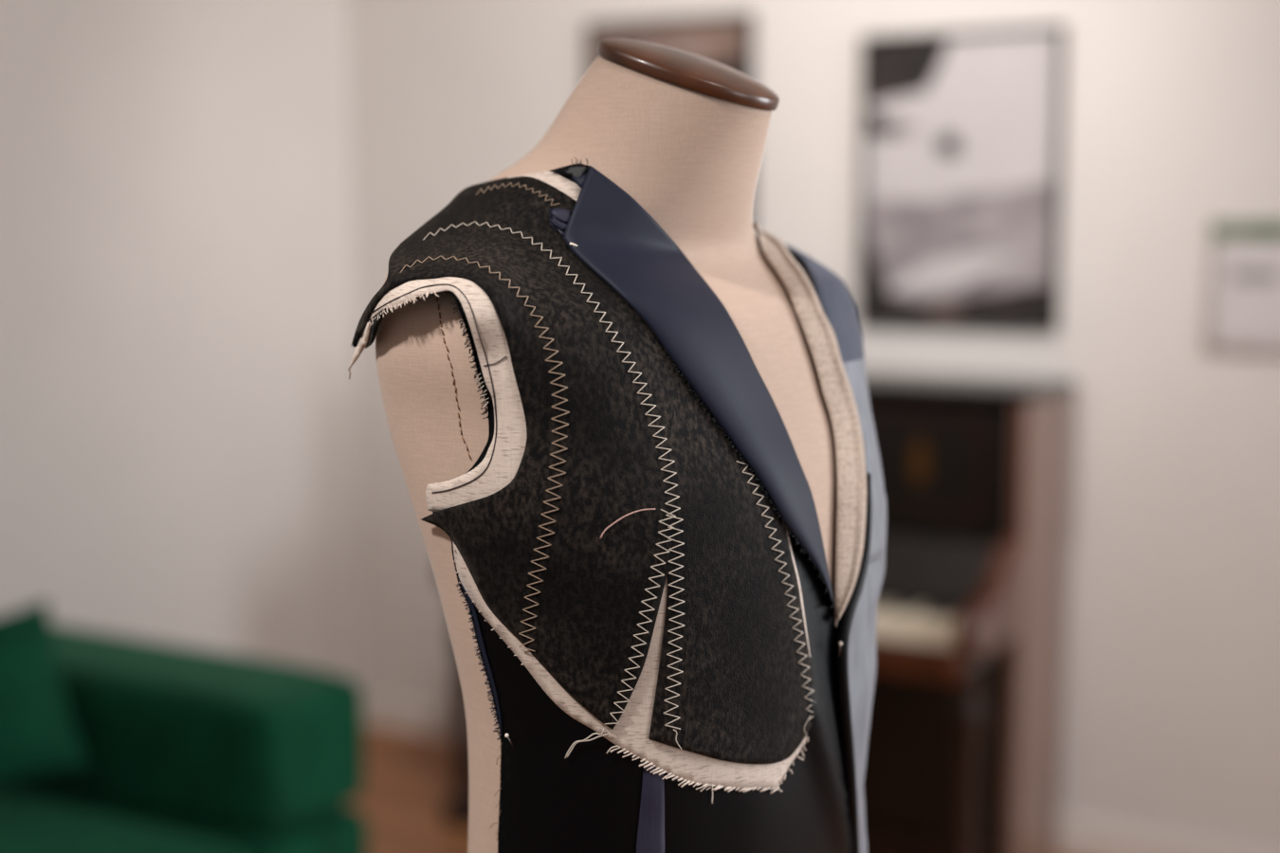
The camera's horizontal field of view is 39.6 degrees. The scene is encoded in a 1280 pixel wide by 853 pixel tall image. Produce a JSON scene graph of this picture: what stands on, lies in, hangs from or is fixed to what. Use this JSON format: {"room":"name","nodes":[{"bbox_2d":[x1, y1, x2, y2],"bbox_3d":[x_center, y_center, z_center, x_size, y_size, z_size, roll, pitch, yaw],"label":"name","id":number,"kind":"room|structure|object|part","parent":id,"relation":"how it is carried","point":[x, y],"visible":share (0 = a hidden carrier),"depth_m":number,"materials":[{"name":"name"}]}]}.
{"room":"living room","nodes":[
{"label":"living room","id":0,"kind":"room"},
{"bbox_2d":[0,0,361,688],"bbox_3d":[-2.545,-0.155,2.453,0.080,2.750,6.500,4,8,31],"label":"wall","id":1,"kind":"structure","parent":0,"point":[178,438],"depth_m":4.62,"materials":[{"name":"paint"}]},
{"bbox_2d":[344,725,468,852],"bbox_3d":[0.043,1.421,1.127,6.100,0.080,6.600,4,8,31],"label":"floor","id":2,"kind":"structure","parent":0,"point":[408,782],"depth_m":4.68,"materials":[{"name":"brown wood"}]},
{"bbox_2d":[0,623,367,852],"bbox_3d":[-1.569,0.864,2.857,1.124,0.632,2.248,4,8,31],"label":"sofa","id":3,"kind":"object","parent":2,"relation":"on","point":[185,749],"visible":0.85,"depth_m":3.40,"materials":[{"name":"green fabric"}]},
{"bbox_2d":[0,599,87,783],"bbox_3d":[-1.291,0.541,3.413,0.445,0.391,0.145,-1,7,-10],"label":"cushion","id":4,"kind":"object","parent":3,"relation":"on","point":[38,735],"visible":1,"depth_m":3.40,"materials":[{"name":"green fabric"}]},
{"bbox_2d":[0,789,243,852],"bbox_3d":[-1.254,0.851,3.144,0.875,0.158,0.828,4,8,31],"label":"seat cushion","id":5,"kind":"object","parent":3,"relation":"on","point":[31,821],"depth_m":3.37,"materials":[{"name":"green fabric"}]},
{"bbox_3d":[-1.071,0.870,3.693,1.106,0.286,0.305,4,8,31],"label":"rail","id":6,"kind":"part","parent":3,"relation":"part of","materials":[{"name":"green fabric"}]},
{"bbox_2d":[375,37,838,852],"bbox_3d":[0.010,0.538,1.330,0.389,1.627,0.389,0,7,-4],"label":"mannequin","id":7,"kind":"object","parent":2,"relation":"on","point":[683,134],"visible":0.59,"depth_m":1.18,"materials":[{"name":"fabric"}]},
{"bbox_2d":[347,157,886,852],"bbox_3d":[0.021,0.134,1.261,0.234,0.639,0.442,6,9,44],"label":"jacket","id":8,"kind":"object","parent":7,"relation":"attached to","point":[634,532],"visible":1,"depth_m":1.14,"materials":[{"name":"fabric"}]},
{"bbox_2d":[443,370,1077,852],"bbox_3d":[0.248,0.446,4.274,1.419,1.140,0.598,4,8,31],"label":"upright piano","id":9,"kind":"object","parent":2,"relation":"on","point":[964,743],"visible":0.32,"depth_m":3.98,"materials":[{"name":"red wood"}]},
{"bbox_3d":[-0.440,0.720,4.445,0.080,0.556,0.080,0,7,0],"label":"leg","id":10,"kind":"part","parent":9,"relation":"part of","materials":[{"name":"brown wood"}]},
{"bbox_3d":[0.591,0.081,4.031,0.400,0.230,0.008,4,8,31],"label":"panel moulding","id":11,"kind":"part","parent":9,"relation":"part of","materials":[{"name":"brown wood"}]},
{"bbox_3d":[0.253,0.967,4.342,1.325,0.090,0.050,4,8,31],"label":"rail","id":12,"kind":"part","parent":9,"relation":"part of","materials":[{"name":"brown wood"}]},
{"bbox_3d":[0.259,0.690,4.321,1.325,0.465,0.025,4,8,31],"label":"knee panel","id":13,"kind":"part","parent":9,"relation":"part of","materials":[{"name":"black wood"}]},
{"bbox_3d":[0.259,0.066,4.250,1.325,0.300,0.025,4,8,31],"label":"panel","id":14,"kind":"part","parent":9,"relation":"part of","materials":[{"name":"black wood"}]},
{"bbox_3d":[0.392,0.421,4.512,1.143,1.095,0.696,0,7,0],"label":"panel","id":15,"kind":"part","parent":9,"relation":"part of","materials":[{"name":"black wood"}]},
{"bbox_3d":[0.693,0.798,3.769,0.080,0.556,0.080,0,7,0],"label":"leg","id":16,"kind":"part","parent":9,"relation":"part of","materials":[{"name":"brown wood"}]},
{"bbox_3d":[0.317,-0.121,4.325,1.419,0.025,0.330,4,8,31],"label":"lid","id":17,"kind":"part","parent":9,"relation":"part of","materials":[{"name":"wood"}]},
{"bbox_3d":[0.901,0.485,4.044,0.035,1.115,0.305,4,8,31],"label":"panel","id":18,"kind":"part","parent":9,"relation":"part of","materials":[{"name":"brown wood"}]},
{"bbox_2d":[348,0,1279,852],"bbox_3d":[1.721,-0.301,3.720,6.080,2.750,0.080,4,8,31],"label":"wall","id":19,"kind":"structure","parent":0,"point":[1170,714],"depth_m":4.11,"materials":[{"name":"paint"}]},
{"bbox_2d":[585,12,754,225],"bbox_3d":[0.072,-0.701,4.611,0.490,0.702,0.022,4,8,31],"label":"framed poster","id":20,"kind":"object","parent":19,"relation":"attached to","point":[727,40],"visible":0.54,"depth_m":4.53,"materials":[{"name":"paper"}]},
{"bbox_2d":[592,18,746,73],"bbox_3d":[0.072,-0.701,4.612,0.462,0.674,0.001,4,8,31],"label":"print","id":21,"kind":"object","parent":20,"relation":"attached to","point":[722,41],"depth_m":4.54},
{"bbox_2d":[362,694,1274,852],"bbox_3d":[1.730,1.025,3.809,6.000,0.095,0.016,4,8,31],"label":"baseboard","id":22,"kind":"structure","parent":19,"relation":"attached to","point":[1075,835],"depth_m":4.22,"materials":[{"name":"paint"}]},
{"bbox_2d":[858,24,1066,331],"bbox_3d":[0.751,-0.582,4.214,0.506,0.697,0.022,4,8,31],"label":"framed poster","id":23,"kind":"object","parent":19,"relation":"attached to","point":[961,132],"visible":0.94,"depth_m":4.21,"materials":[{"name":"white paper"}]},
{"bbox_2d":[1205,220,1279,355],"bbox_3d":[1.361,-0.302,3.880,0.240,0.293,0.010,4,8,31],"label":"notice","id":24,"kind":"object","parent":19,"relation":"attached to","point":[1243,303],"visible":1,"depth_m":3.90,"materials":[{"name":"paper"}]}
]}

